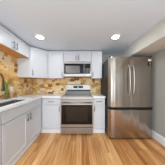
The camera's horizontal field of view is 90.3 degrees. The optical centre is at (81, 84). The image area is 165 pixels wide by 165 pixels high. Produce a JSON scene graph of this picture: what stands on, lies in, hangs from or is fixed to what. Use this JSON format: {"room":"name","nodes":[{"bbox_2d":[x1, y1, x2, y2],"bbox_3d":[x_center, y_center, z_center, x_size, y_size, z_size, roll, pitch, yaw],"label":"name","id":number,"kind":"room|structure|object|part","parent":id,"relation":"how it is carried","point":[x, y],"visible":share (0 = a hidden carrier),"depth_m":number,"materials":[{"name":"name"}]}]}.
{"room":"kitchen","nodes":[
{"label":"kitchen","id":0,"kind":"room"},
{"bbox_2d":[32,55,118,93],"bbox_3d":[0.030,0.125,2.650,3.380,2.150,0.100,0,0,0],"label":"wall","id":1,"kind":"structure","parent":0,"point":[104,57],"depth_m":2.60,"materials":[{"name":"paint"}]},
{"bbox_2d":[18,46,48,78],"bbox_3d":[-1.238,-0.546,2.283,0.616,0.752,0.606,0,0,0],"label":"upper cabinet","id":2,"kind":"object","parent":1,"relation":"attached to","point":[36,66],"visible":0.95,"depth_m":2.04,"materials":[{"name":"white paint"}]},
{"bbox_3d":[-1.091,-0.545,2.122,0.401,0.748,0.020,0,0,-42],"label":"door","id":3,"kind":"part","parent":2,"relation":"part of","materials":[{"name":"white paint"}]},
{"bbox_2d":[48,51,65,78],"bbox_3d":[-0.714,-0.546,2.407,0.428,0.752,0.358,0,0,0],"label":"upper cabinet","id":4,"kind":"object","parent":1,"relation":"attached to","point":[55,58],"visible":0.98,"depth_m":2.27,"materials":[{"name":"white paint"}]},
{"bbox_2d":[33,78,100,93],"bbox_3d":[-0.423,0.050,2.594,2.247,0.540,0.012,0,0,0],"label":"tile backsplash","id":5,"kind":"structure","parent":1,"relation":"attached to","point":[40,86],"depth_m":2.59,"materials":[{"name":"tile"}]},
{"bbox_2d":[64,51,90,60],"bbox_3d":[-0.115,-0.777,2.413,0.764,0.290,0.370,0,0,0],"label":"upper cabinet","id":6,"kind":"object","parent":1,"relation":"attached to","point":[68,55],"visible":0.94,"depth_m":2.27,"materials":[{"name":"white paint"}]},
{"bbox_3d":[-0.305,-0.777,2.275,0.374,0.284,0.020,0,0,0],"label":"door","id":7,"kind":"part","parent":6,"relation":"part of","materials":[{"name":"white paint"}]},
{"bbox_2d":[63,61,90,77],"bbox_3d":[-0.115,-0.422,2.379,0.757,0.414,0.415,0,0,0],"label":"microwave","id":8,"kind":"object","parent":6,"relation":"attached to","point":[71,69],"visible":1,"depth_m":2.21,"materials":[{"name":"metal"}]},
{"bbox_3d":[-0.205,-0.390,2.230,0.575,0.348,0.030,0,0,0],"label":"door","id":9,"kind":"part","parent":8,"relation":"part of","materials":[{"name":"metal"}]},
{"bbox_3d":[-0.196,-0.423,2.214,0.550,0.273,0.002,0,0,0],"label":"glass","id":10,"kind":"part","parent":8,"relation":"part of","materials":[{"name":"black glass"}]},
{"bbox_3d":[0.168,-0.423,2.214,0.152,0.273,0.002,0,0,0],"label":"panel glass","id":11,"kind":"part","parent":8,"relation":"part of","materials":[{"name":"black glass"}]},
{"bbox_3d":[0.075,-0.777,2.275,0.374,0.284,0.020,0,0,0],"label":"door","id":12,"kind":"part","parent":6,"relation":"part of","materials":[{"name":"white paint"}]},
{"bbox_2d":[90,51,101,78],"bbox_3d":[0.420,-0.546,2.407,0.300,0.752,0.358,0,0,0],"label":"upper cabinet","id":13,"kind":"object","parent":1,"relation":"attached to","point":[96,56],"visible":0.99,"depth_m":2.27,"materials":[{"name":"white paint"}]},
{"bbox_2d":[0,0,164,54],"bbox_3d":[0.030,-1.000,-0.050,3.380,0.100,5.500,0,0,0],"label":"ceiling","id":14,"kind":"structure","parent":0,"point":[66,25],"depth_m":1.26,"materials":[{"name":"paint"}]},
{"bbox_2d":[34,34,45,39],"bbox_3d":[-0.830,-0.939,1.640,0.210,0.022,0.210,0,0,0],"label":"recessed light","id":15,"kind":"object","parent":14,"relation":"in","point":[38,36],"visible":1,"depth_m":1.62,"materials":[{"name":"white paint"}]},
{"bbox_2d":[110,34,120,39],"bbox_3d":[0.680,-0.939,1.640,0.210,0.022,0.210,0,0,0],"label":"recessed light","id":16,"kind":"object","parent":14,"relation":"in","point":[115,36],"visible":1,"depth_m":1.62,"materials":[{"name":"white paint"}]},
{"bbox_2d":[15,131,164,164],"bbox_3d":[0.030,1.250,-0.050,3.380,0.100,5.500,0,0,0],"label":"floor","id":17,"kind":"structure","parent":0,"point":[48,148],"depth_m":1.47,"materials":[{"name":"brown wood"}]},
{"bbox_2d":[0,113,0,164],"bbox_3d":[-1.236,0.766,0.656,0.627,0.868,0.653,0,0,0],"label":"base cabinet","id":18,"kind":"object","parent":17,"relation":"on","point":[0,113],"visible":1,"depth_m":0.97,"materials":[{"name":"white paint"}]},
{"bbox_2d":[0,99,40,164],"bbox_3d":[-1.236,0.766,1.474,0.627,0.868,0.977,0,0,0],"label":"base cabinet","id":19,"kind":"object","parent":17,"relation":"on","point":[20,125],"visible":0.95,"depth_m":1.26,"materials":[{"name":"white paint"}]},
{"bbox_3d":[-0.970,0.792,1.231,0.020,0.591,0.478,0,0,0],"label":"door","id":20,"kind":"part","parent":19,"relation":"part of","materials":[{"name":"white paint"}]},
{"bbox_3d":[-0.970,0.412,1.474,0.020,0.152,0.971,0,0,0],"label":"panel","id":21,"kind":"part","parent":19,"relation":"part of","materials":[{"name":"white paint"}]},
{"bbox_3d":[-0.970,0.792,1.717,0.020,0.591,0.480,0,0,0],"label":"door","id":22,"kind":"part","parent":19,"relation":"part of","materials":[{"name":"white paint"}]},
{"bbox_2d":[40,98,60,132],"bbox_3d":[-1.024,0.766,2.269,1.053,0.868,0.642,0,0,0],"label":"base cabinet","id":23,"kind":"object","parent":17,"relation":"on","point":[50,107],"visible":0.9,"depth_m":1.99,"materials":[{"name":"white paint"}]},
{"bbox_2d":[0,94,64,111],"bbox_3d":[-1.021,0.304,1.448,1.050,0.039,2.276,0,0,0],"label":"countertop","id":24,"kind":"structure","parent":23,"relation":"on","point":[27,98],"depth_m":1.73,"materials":[{"name":"white stone"}]},
{"bbox_2d":[0,73,4,96],"bbox_3d":[-1.348,0.049,1.377,0.278,0.472,0.096,0,0,22],"label":"faucet","id":25,"kind":"object","parent":24,"relation":"on","point":[3,81],"visible":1,"depth_m":1.30,"materials":[{"name":"grey metal"}]},
{"bbox_2d":[4,80,8,98],"bbox_3d":[-1.464,0.080,1.607,0.097,0.409,0.081,0,0,24],"label":"potted plant","id":26,"kind":"object","parent":24,"relation":"on","point":[6,95],"visible":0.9,"depth_m":1.58,"materials":[{"name":"green plant"}]},
{"bbox_2d":[9,85,12,97],"bbox_3d":[-1.475,0.147,1.720,0.060,0.274,0.060,0,0,-35],"label":"soap bottle","id":27,"kind":"object","parent":24,"relation":"on","point":[11,87],"visible":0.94,"depth_m":1.70,"materials":[{"name":"plastic"}]},
{"bbox_2d":[0,100,23,106],"bbox_3d":[-1.215,0.424,1.380,0.400,0.196,0.740,0,0,0],"label":"sink","id":28,"kind":"object","parent":24,"relation":"in","point":[12,101],"visible":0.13,"depth_m":1.59,"materials":[{"name":"silver metal"}]},
{"bbox_3d":[-0.719,0.412,1.995,0.433,0.146,0.020,0,0,0],"label":"drawer","id":29,"kind":"part","parent":23,"relation":"part of","materials":[{"name":"white paint"}]},
{"bbox_3d":[-0.719,0.792,1.995,0.433,0.591,0.020,0,0,0],"label":"door","id":30,"kind":"part","parent":23,"relation":"part of","materials":[{"name":"white paint"}]},
{"bbox_2d":[61,84,92,133],"bbox_3d":[-0.110,0.600,2.216,0.760,1.199,0.708,0,0,0],"label":"range","id":31,"kind":"object","parent":17,"relation":"on","point":[77,101],"visible":1,"depth_m":1.93,"materials":[{"name":"grey metal"}]},
{"bbox_3d":[-0.110,0.422,1.893,0.700,0.027,0.063,0,0,0],"label":"handle","id":32,"kind":"part","parent":31,"relation":"part of","materials":[{"name":"metal"}]},
{"bbox_3d":[-0.110,0.708,1.924,0.728,0.460,0.002,0,0,0],"label":"glass","id":33,"kind":"part","parent":31,"relation":"part of","materials":[{"name":"black glass"}]},
{"bbox_3d":[-0.110,1.095,1.949,0.760,0.134,0.042,0,0,0],"label":"storage drawer","id":34,"kind":"part","parent":31,"relation":"part of","materials":[{"name":"metal"}]},
{"bbox_3d":[-0.110,0.690,1.947,0.760,0.640,0.044,0,0,0],"label":"oven door","id":35,"kind":"part","parent":31,"relation":"part of","materials":[{"name":"glass"}]},
{"bbox_3d":[-0.110,0.331,1.950,0.760,0.055,0.040,0,0,0],"label":"rail","id":36,"kind":"part","parent":31,"relation":"part of","materials":[{"name":"metal"}]},
{"bbox_2d":[61,94,92,96],"bbox_3d":[-0.110,0.293,2.212,0.760,0.018,0.575,0,0,0],"label":"cooktop","id":37,"kind":"object","parent":31,"relation":"in","point":[66,95],"depth_m":2.14,"materials":[{"name":"metal"}]},
{"bbox_2d":[93,98,104,132],"bbox_3d":[0.425,0.766,2.269,0.293,0.868,0.642,0,0,0],"label":"base cabinet","id":38,"kind":"object","parent":17,"relation":"on","point":[98,103],"visible":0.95,"depth_m":1.99,"materials":[{"name":"white paint"}]},
{"bbox_2d":[91,94,105,97],"bbox_3d":[0.427,0.304,2.274,0.300,0.039,0.624,0,0,0],"label":"countertop","id":39,"kind":"structure","parent":38,"relation":"on","point":[93,95],"depth_m":1.96,"materials":[{"name":"white stone"}]},
{"bbox_3d":[0.425,0.412,1.995,0.283,0.146,0.020,0,0,0],"label":"drawer","id":40,"kind":"part","parent":38,"relation":"part of","materials":[{"name":"white paint"}]},
{"bbox_3d":[0.425,0.792,1.995,0.283,0.591,0.020,0,0,0],"label":"door","id":41,"kind":"part","parent":38,"relation":"part of","materials":[{"name":"white paint"}]},
{"bbox_2d":[101,56,151,137],"bbox_3d":[1.076,0.290,2.119,0.972,1.820,0.843,0,0,0],"label":"refrigerator","id":42,"kind":"object","parent":17,"relation":"on","point":[126,82],"visible":0.97,"depth_m":1.77,"materials":[{"name":"grey metal"}]},
{"bbox_3d":[0.825,-0.054,1.800,0.470,1.092,0.074,0,0,0],"label":"door","id":43,"kind":"part","parent":42,"relation":"part of","materials":[{"name":"metal"}]},
{"bbox_3d":[1.018,-0.080,1.736,0.024,0.683,0.077,0,0,0],"label":"handle","id":44,"kind":"part","parent":42,"relation":"part of","materials":[{"name":"silver metal"}]},
{"bbox_3d":[1.076,0.853,1.800,0.972,0.605,0.074,0,0,0],"label":"freezer drawer","id":45,"kind":"part","parent":42,"relation":"part of","materials":[{"name":"metal"}]},
{"bbox_3d":[1.106,-0.080,1.736,0.024,0.683,0.077,0,0,0],"label":"handle","id":46,"kind":"part","parent":42,"relation":"part of","materials":[{"name":"silver metal"}]},
{"bbox_3d":[1.313,-0.054,1.800,0.498,1.092,0.074,0,0,0],"label":"door","id":47,"kind":"part","parent":42,"relation":"part of","materials":[{"name":"metal"}]},
{"bbox_2d":[149,49,164,137],"bbox_3d":[1.670,0.125,-0.050,0.100,2.150,5.300,0,0,0],"label":"wall","id":48,"kind":"structure","parent":0,"point":[158,58],"depth_m":1.73,"materials":[{"name":"paint"}]},
{"bbox_2d":[119,18,164,56],"bbox_3d":[1.405,-0.823,-0.050,0.430,0.255,5.300,0,0,0],"label":"soffit","id":49,"kind":"object","parent":48,"relation":"attached to","point":[153,41],"depth_m":1.54,"materials":[{"name":"white paint"}]},
{"bbox_2d":[152,130,164,146],"bbox_3d":[1.611,1.120,-0.050,0.018,0.160,5.300,0,0,0],"label":"baseboard","id":50,"kind":"structure","parent":48,"relation":"attached to","point":[156,136],"depth_m":1.71,"materials":[{"name":"white paint"}]},
{"bbox_3d":[-1.610,0.125,-0.050,0.100,2.150,5.300,0,0,0],"label":"wall","id":51,"kind":"structure","parent":0,"visible":0},
{"bbox_2d":[0,25,29,57],"bbox_3d":[-1.383,-0.779,1.516,0.350,0.286,0.927,0,0,0],"label":"upper cabinet","id":52,"kind":"object","parent":51,"relation":"attached to","point":[10,44],"visible":0.99,"depth_m":1.53,"materials":[{"name":"white paint"}]},
{"bbox_3d":[-1.255,-0.777,1.286,0.020,0.283,0.457,0,0,0],"label":"door","id":53,"kind":"part","parent":52,"relation":"part of","materials":[{"name":"white paint"}]},
{"bbox_3d":[-1.255,-0.777,1.748,0.020,0.283,0.457,0,0,0],"label":"door","id":54,"kind":"part","parent":52,"relation":"part of","materials":[{"name":"white paint"}]},
{"bbox_2d":[0,51,31,98],"bbox_3d":[-1.554,-0.180,1.450,0.012,0.929,2.299,0,0,0],"label":"tile backsplash","id":55,"kind":"structure","parent":51,"relation":"attached to","point":[8,63],"depth_m":1.87,"materials":[{"name":"tile"}]}
]}

